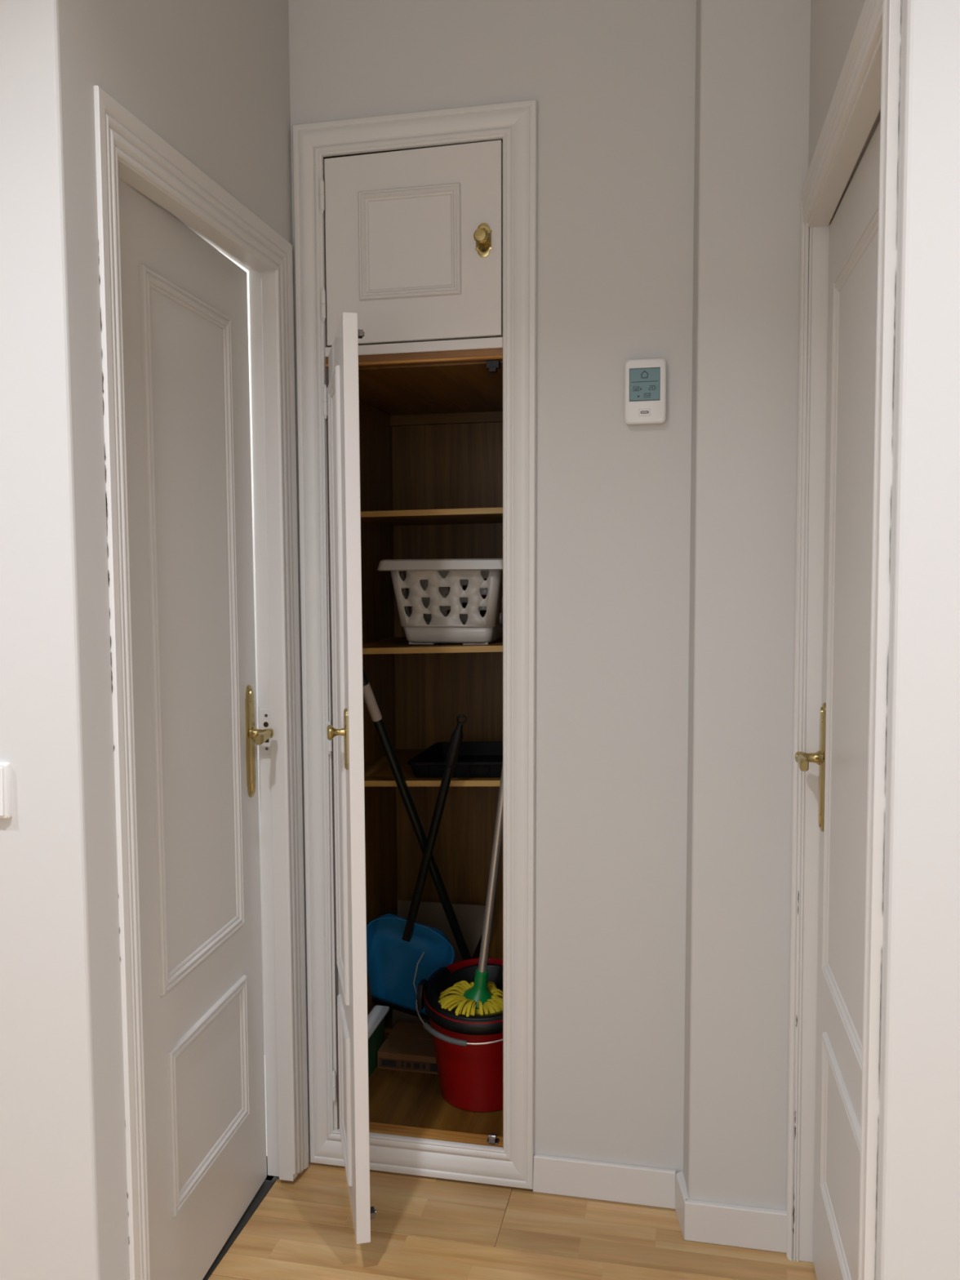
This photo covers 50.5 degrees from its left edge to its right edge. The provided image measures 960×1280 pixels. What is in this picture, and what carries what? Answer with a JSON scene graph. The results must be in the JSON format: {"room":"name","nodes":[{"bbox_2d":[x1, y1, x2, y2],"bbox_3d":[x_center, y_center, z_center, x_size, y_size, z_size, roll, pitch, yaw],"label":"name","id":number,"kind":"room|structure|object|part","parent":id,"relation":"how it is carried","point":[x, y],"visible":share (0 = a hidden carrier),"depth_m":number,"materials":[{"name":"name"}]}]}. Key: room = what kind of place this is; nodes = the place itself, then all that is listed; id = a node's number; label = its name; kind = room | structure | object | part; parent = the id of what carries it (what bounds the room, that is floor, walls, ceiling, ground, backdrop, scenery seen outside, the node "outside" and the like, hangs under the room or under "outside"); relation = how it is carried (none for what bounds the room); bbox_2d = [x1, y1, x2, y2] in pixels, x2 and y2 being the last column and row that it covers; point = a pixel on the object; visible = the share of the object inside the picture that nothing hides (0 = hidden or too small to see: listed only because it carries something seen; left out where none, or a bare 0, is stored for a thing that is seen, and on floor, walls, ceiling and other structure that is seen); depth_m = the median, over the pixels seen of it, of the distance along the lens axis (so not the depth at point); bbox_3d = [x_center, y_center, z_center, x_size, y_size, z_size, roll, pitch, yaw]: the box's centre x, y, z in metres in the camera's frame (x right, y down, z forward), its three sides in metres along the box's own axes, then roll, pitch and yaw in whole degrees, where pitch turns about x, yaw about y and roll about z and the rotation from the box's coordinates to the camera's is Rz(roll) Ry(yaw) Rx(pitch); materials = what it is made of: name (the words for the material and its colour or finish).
{"room":"home hallway","nodes":[
{"label":"home hallway","id":0,"kind":"room"},
{"bbox_2d":[0,0,309,1279],"bbox_3d":[-1.474,-0.100,2.113,1.996,2.732,0.870,0,4,12],"label":"wall","id":1,"kind":"structure","parent":0,"point":[211,78],"depth_m":1.53,"materials":[{"name":"paint"}]},
{"bbox_2d":[0,762,12,818],"bbox_3d":[-0.744,0.225,1.526,0.084,0.084,0.014,0,4,12],"label":"light switch","id":2,"kind":"object","parent":1,"relation":"attached to","point":[6,803],"visible":1,"depth_m":1.52,"materials":[{"name":"white plastic"}]},
{"bbox_2d":[118,177,273,1279],"bbox_3d":[-0.546,0.236,1.953,0.093,2.026,0.622,0,4,12],"label":"door","id":3,"kind":"structure","parent":1,"relation":"in","point":[197,736],"depth_m":1.93,"materials":[{"name":"paint"}]},
{"bbox_3d":[-0.538,-0.014,1.947,0.008,1.271,0.372,0,4,9],"label":"panel moulding","id":4,"kind":"part","parent":3,"relation":"part of","materials":[{"name":"paint"}]},
{"bbox_3d":[-0.541,-0.014,1.948,0.001,1.211,0.312,0,4,9],"label":"panel","id":5,"kind":"part","parent":3,"relation":"part of","materials":[{"name":"paint"}]},
{"bbox_3d":[-0.530,0.885,2.020,0.008,0.310,0.358,0,4,9],"label":"panel moulding","id":6,"kind":"part","parent":3,"relation":"part of","materials":[{"name":"paint"}]},
{"bbox_3d":[-0.534,0.885,2.021,0.001,0.250,0.298,0,4,9],"label":"panel","id":7,"kind":"part","parent":3,"relation":"part of","materials":[{"name":"paint"}]},
{"bbox_3d":[-0.496,0.220,2.210,0.009,0.246,0.038,0,4,9],"label":"plate","id":8,"kind":"part","parent":3,"relation":"part of","materials":[{"name":"gold metal"}]},
{"bbox_3d":[-0.461,0.207,2.175,0.016,0.025,0.073,0,4,9],"label":"lever","id":9,"kind":"part","parent":3,"relation":"part of","materials":[{"name":"gold metal"}]},
{"bbox_2d":[93,85,308,1279],"bbox_3d":[-0.520,0.203,1.956,0.074,2.112,0.745,0,4,12],"label":"trim","id":10,"kind":"structure","parent":1,"relation":"attached to","point":[126,149],"depth_m":2.19,"materials":[{"name":"paint"}]},
{"bbox_3d":[-0.473,0.203,2.255,0.026,0.101,0.002,0,4,12],"label":"strike plate","id":11,"kind":"part","parent":10,"relation":"part of","materials":[{"name":"paint"}]},
{"bbox_2d":[218,250,273,1180],"bbox_3d":[-1.486,-0.140,2.463,2.034,2.800,1.353,0,4,12],"label":"wall","id":12,"kind":"structure","parent":0,"point":[233,261],"depth_m":2.86,"materials":[{"name":"paint"}]},
{"bbox_2d":[288,0,696,1173],"bbox_3d":[0.038,-0.117,2.225,0.924,2.732,0.017,0,4,12],"label":"wall","id":13,"kind":"structure","parent":0,"point":[612,82],"depth_m":2.17,"materials":[{"name":"paint"}]},
{"bbox_2d":[319,139,502,1244],"bbox_3d":[-0.087,0.039,2.430,0.595,2.310,1.070,0,4,12],"label":"cabinet","id":14,"kind":"object","parent":13,"relation":"attached to","point":[411,297],"visible":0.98,"depth_m":2.34,"materials":[{"name":"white wood"}]},
{"bbox_3d":[-0.276,0.177,1.958,0.034,0.030,0.030,-1,4,-12],"label":"knob","id":15,"kind":"part","parent":14,"relation":"part of","materials":[{"name":"gold metal"}]},
{"bbox_3d":[-0.295,0.096,2.112,0.008,1.267,0.222,-1,4,-12],"label":"panel moulding","id":16,"kind":"part","parent":14,"relation":"part of","materials":[{"name":"paint"}]},
{"bbox_3d":[-0.289,0.950,2.169,0.008,0.310,0.222,-1,4,-12],"label":"panel moulding","id":17,"kind":"part","parent":14,"relation":"part of","materials":[{"name":"paint"}]},
{"bbox_3d":[-0.259,0.191,1.963,0.005,0.120,0.032,-1,4,-12],"label":"knob plate","id":18,"kind":"part","parent":14,"relation":"part of","materials":[{"name":"gold metal"}]},
{"bbox_3d":[-0.274,0.277,2.121,0.028,1.790,0.383,-1,4,-12],"label":"door","id":19,"kind":"part","parent":14,"relation":"part of","materials":[{"name":"paint"}]},
{"bbox_3d":[-0.331,0.025,2.674,0.016,2.310,0.681,0,4,12],"label":"panel","id":20,"kind":"part","parent":14,"relation":"part of","materials":[{"name":"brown wood"}]},
{"bbox_2d":[367,1005,389,1078],"bbox_3d":[-0.287,1.069,2.691,0.042,0.126,0.200,0,4,12],"label":"plastic tub","id":21,"kind":"object","parent":14,"relation":"on","point":[375,1018],"visible":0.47,"depth_m":2.69,"materials":[{"name":"green"}]},
{"bbox_3d":[-0.287,1.010,2.687,0.042,0.008,0.200,0,4,12],"label":"lid","id":22,"kind":"part","parent":21,"relation":"part of","materials":[{"name":"white plastic"}]},
{"bbox_2d":[377,1020,438,1074],"bbox_3d":[-0.158,1.104,2.761,0.192,0.046,0.192,0,4,12],"label":"cardboard box","id":23,"kind":"object","parent":14,"relation":"on","point":[409,1046],"visible":0.62,"depth_m":2.69,"materials":[{"name":"brown cardboard"}]},
{"bbox_2d":[366,714,466,1020],"bbox_3d":[-0.142,0.612,2.655,0.205,0.909,0.500,-4,5,-44],"label":"dustpan","id":24,"kind":"object","parent":23,"relation":"on","point":[395,944],"visible":0.84,"depth_m":2.72,"materials":[{"name":"blue plastic"}]},
{"bbox_2d":[401,916,415,942],"bbox_3d":[-0.184,0.747,2.654,0.042,0.085,0.043,0,4,12],"label":"socket","id":25,"kind":"object","parent":24,"relation":"attached to","point":[409,924],"depth_m":2.65,"materials":[{"name":"black plastic"}]},
{"bbox_3d":[-0.152,-0.857,2.197,0.228,0.232,0.008,0,4,12],"label":"panel moulding","id":26,"kind":"part","parent":14,"relation":"part of","materials":[{"name":"paint"}]},
{"bbox_3d":[-0.055,-1.116,2.538,0.563,0.020,0.680,0,4,12],"label":"roof panel","id":27,"kind":"part","parent":14,"relation":"part of","materials":[{"name":"white wood"}]},
{"bbox_3d":[-0.145,-0.854,2.210,0.395,0.406,0.020,0,4,12],"label":"door","id":28,"kind":"part","parent":14,"relation":"part of","materials":[{"name":"paint"}]},
{"bbox_3d":[-0.149,-0.638,2.228,0.408,0.022,0.022,0,4,12],"label":"rail","id":29,"kind":"part","parent":14,"relation":"part of","materials":[{"name":"paint"}]},
{"bbox_2d":[362,666,471,959],"bbox_3d":[-0.143,0.555,2.668,0.599,1.150,0.216,-4,5,-40],"label":"broom","id":30,"kind":"object","parent":14,"relation":"on","point":[369,698],"visible":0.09,"depth_m":2.55,"materials":[{"name":"black paint"}]},
{"bbox_3d":[-0.142,1.159,2.364,0.406,0.030,0.050,0,4,12],"label":"sill","id":31,"kind":"part","parent":14,"relation":"part of","materials":[{"name":"brown wood"}]},
{"bbox_3d":[-0.052,-0.635,2.572,0.563,0.020,0.676,0,4,12],"label":"panel","id":32,"kind":"part","parent":14,"relation":"part of","materials":[{"name":"brown wood"}]},
{"bbox_2d":[360,513,502,525],"bbox_3d":[-0.028,-0.326,2.694,0.563,0.019,0.468,0,4,12],"label":"shelf","id":33,"kind":"object","parent":14,"relation":"attached to","point":[366,519],"depth_m":2.67,"materials":[{"name":"brown wood"}]},
{"bbox_2d":[364,748,500,780],"bbox_3d":[-0.024,0.338,2.739,0.563,0.037,0.468,0,4,12],"label":"shelf","id":34,"kind":"object","parent":14,"relation":"attached to","point":[376,766],"depth_m":2.73,"materials":[{"name":"brown wood"}]},
{"bbox_2d":[362,636,502,648],"bbox_3d":[-0.026,0.008,2.717,0.563,0.031,0.468,0,4,12],"label":"shelf","id":35,"kind":"object","parent":14,"relation":"attached to","point":[367,642],"depth_m":2.59,"materials":[{"name":"brown wood"}]},
{"bbox_3d":[-0.038,1.139,2.700,0.563,0.018,0.656,0,4,12],"label":"panel","id":36,"kind":"part","parent":14,"relation":"part of","materials":[{"name":"brown wood"}]},
{"bbox_2d":[391,899,485,1028],"bbox_3d":[-0.107,0.940,2.929,0.285,0.350,0.088,0,4,12],"label":"board","id":37,"kind":"object","parent":14,"relation":"on","point":[470,917],"visible":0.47,"depth_m":2.93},
{"bbox_2d":[377,558,502,644],"bbox_3d":[-0.060,-0.101,2.637,0.333,0.214,0.329,0,4,12],"label":"laundry basket","id":38,"kind":"object","parent":14,"relation":"on","point":[428,581],"visible":0.87,"depth_m":2.52,"materials":[{"name":"beige plastic"}]},
{"bbox_3d":[0.017,-0.633,2.894,0.563,0.028,0.018,0,4,12],"label":"rail","id":39,"kind":"part","parent":14,"relation":"part of","materials":[{"name":"brown wood"}]},
{"bbox_3d":[0.024,0.004,2.949,0.595,2.310,0.006,0,4,12],"label":"panel","id":40,"kind":"part","parent":14,"relation":"part of","materials":[{"name":"brown wood"}]},
{"bbox_2d":[407,741,502,777],"bbox_3d":[-0.016,0.312,2.675,0.282,0.052,0.315,0,4,12],"label":"tray","id":41,"kind":"object","parent":14,"relation":"on","point":[476,758],"visible":0.7,"depth_m":2.66,"materials":[{"name":"black plastic"}]},
{"bbox_2d":[413,951,502,1111],"bbox_3d":[-0.002,0.971,2.544,0.317,0.337,0.320,-1,4,-11],"label":"bucket","id":42,"kind":"object","parent":14,"relation":"on","point":[468,1051],"visible":0.67,"depth_m":2.46,"materials":[{"name":"red plastic"}]},
{"bbox_2d":[438,762,502,1017],"bbox_3d":[0.007,0.424,2.471,0.249,1.007,0.178,0,4,12],"label":"mop","id":43,"kind":"object","parent":42,"relation":"in","point":[480,997],"visible":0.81,"depth_m":2.48,"materials":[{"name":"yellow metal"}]},
{"bbox_2d":[463,968,493,1008],"bbox_3d":[-0.003,0.855,2.517,0.085,0.088,0.086,0,4,12],"label":"socket","id":44,"kind":"object","parent":43,"relation":"attached to","point":[480,992],"depth_m":2.50,"materials":[{"name":"green plastic"}]},
{"bbox_3d":[0.054,0.383,2.438,0.159,0.921,0.021,3,5,38],"label":"handle","id":45,"kind":"part","parent":43,"relation":"part of","materials":[{"name":"silver metal"}]},
{"bbox_3d":[0.004,-0.849,2.147,0.030,0.030,0.034,0,4,12],"label":"knob","id":46,"kind":"part","parent":14,"relation":"part of","materials":[{"name":"gold metal"}]},
{"bbox_3d":[0.007,-0.850,2.165,0.037,0.071,0.004,0,4,12],"label":"knob plate","id":47,"kind":"part","parent":14,"relation":"part of","materials":[{"name":"gold metal"}]},
{"bbox_2d":[292,99,537,1189],"bbox_3d":[-0.139,0.050,2.257,0.543,2.359,0.018,0,4,12],"label":"trim","id":48,"kind":"structure","parent":13,"relation":"attached to","point":[511,1165],"depth_m":2.24,"materials":[{"name":"paint"}]},
{"bbox_2d":[533,1154,675,1208],"bbox_3d":[0.273,1.195,2.250,0.314,0.083,0.013,0,4,12],"label":"baseboard","id":49,"kind":"structure","parent":13,"relation":"attached to","point":[552,1175],"depth_m":2.24,"materials":[{"name":"paint"}]},
{"bbox_2d":[624,358,666,424],"bbox_3d":[0.343,-0.514,2.112,0.085,0.133,0.025,0,4,12],"label":"thermostat","id":50,"kind":"object","parent":13,"relation":"attached to","point":[645,380],"visible":1,"depth_m":2.10,"materials":[{"name":"white plastic"}]},
{"bbox_3d":[0.340,-0.527,2.099,0.060,0.063,0.001,0,4,12],"label":"display glass","id":51,"kind":"part","parent":50,"relation":"part of","materials":[{"name":"teal"}]},
{"bbox_2d":[675,1170,688,1239],"bbox_3d":[0.429,1.200,2.164,0.018,0.083,0.112,0,4,4],"label":"baseboard","id":52,"kind":"structure","parent":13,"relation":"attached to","point":[681,1193],"depth_m":2.16,"materials":[{"name":"paint"}]},
{"bbox_2d":[207,1156,817,1279],"bbox_3d":[0.215,1.369,0.512,6.000,0.030,3.491,0,4,12],"label":"floor","id":53,"kind":"structure","parent":0,"point":[423,1228],"depth_m":2.11,"materials":[{"name":"brown wood"}]},
{"bbox_2d":[202,1179,275,1279],"bbox_3d":[-0.569,1.263,2.025,0.072,0.013,0.632,0,4,12],"label":"trim","id":54,"kind":"structure","parent":53,"relation":"on","point":[266,1185],"depth_m":2.18,"materials":[{"name":"grey rubber"}]},
{"bbox_2d":[683,0,810,1210],"bbox_3d":[0.614,-0.109,2.052,0.387,2.732,0.117,0,4,12],"label":"wall pillar","id":55,"kind":"structure","parent":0,"point":[753,56],"depth_m":2.02,"materials":[{"name":"paint"}]},
{"bbox_2d":[684,1199,786,1253],"bbox_3d":[0.528,1.204,2.093,0.210,0.083,0.014,0,4,12],"label":"baseboard","id":56,"kind":"structure","parent":55,"relation":"attached to","point":[707,1222],"depth_m":2.09,"materials":[{"name":"paint"}]},
{"bbox_2d":[808,0,959,1279],"bbox_3d":[1.966,-0.066,1.283,2.911,2.732,0.885,0,4,12],"label":"wall","id":57,"kind":"structure","parent":0,"point":[918,1202],"depth_m":1.16,"materials":[{"name":"paint"}]},
{"bbox_2d":[795,119,880,1279],"bbox_3d":[0.584,0.258,1.609,0.089,2.019,0.742,0,4,10],"label":"door","id":58,"kind":"structure","parent":57,"relation":"in","point":[842,758],"depth_m":1.69,"materials":[{"name":"paint"}]},
{"bbox_3d":[0.601,0.227,1.899,0.016,0.025,0.073,0,4,10],"label":"lever","id":59,"kind":"part","parent":58,"relation":"part of","materials":[{"name":"gold metal"}]},
{"bbox_3d":[0.646,0.240,1.921,0.009,0.246,0.038,0,4,10],"label":"plate","id":60,"kind":"part","parent":58,"relation":"part of","materials":[{"name":"gold metal"}]},
{"bbox_3d":[0.591,0.890,1.639,0.008,0.300,0.515,0,4,10],"label":"panel moulding","id":61,"kind":"part","parent":58,"relation":"part of","materials":[{"name":"paint"}]},
{"bbox_3d":[0.594,0.890,1.638,0.001,0.240,0.455,0,4,10],"label":"panel","id":62,"kind":"part","parent":58,"relation":"part of","materials":[{"name":"paint"}]},
{"bbox_3d":[0.587,0.006,1.589,0.008,1.260,0.535,0,4,10],"label":"panel moulding","id":63,"kind":"part","parent":58,"relation":"part of","materials":[{"name":"paint"}]},
{"bbox_3d":[0.590,0.006,1.589,0.001,1.200,0.475,0,4,10],"label":"panel","id":64,"kind":"part","parent":58,"relation":"part of","materials":[{"name":"paint"}]},
{"bbox_2d":[786,0,902,1279],"bbox_3d":[0.605,0.114,1.585,0.150,2.326,0.828,0,4,12],"label":"trim","id":65,"kind":"structure","parent":57,"relation":"attached to","point":[867,91],"depth_m":1.65,"materials":[{"name":"paint"}]}
]}

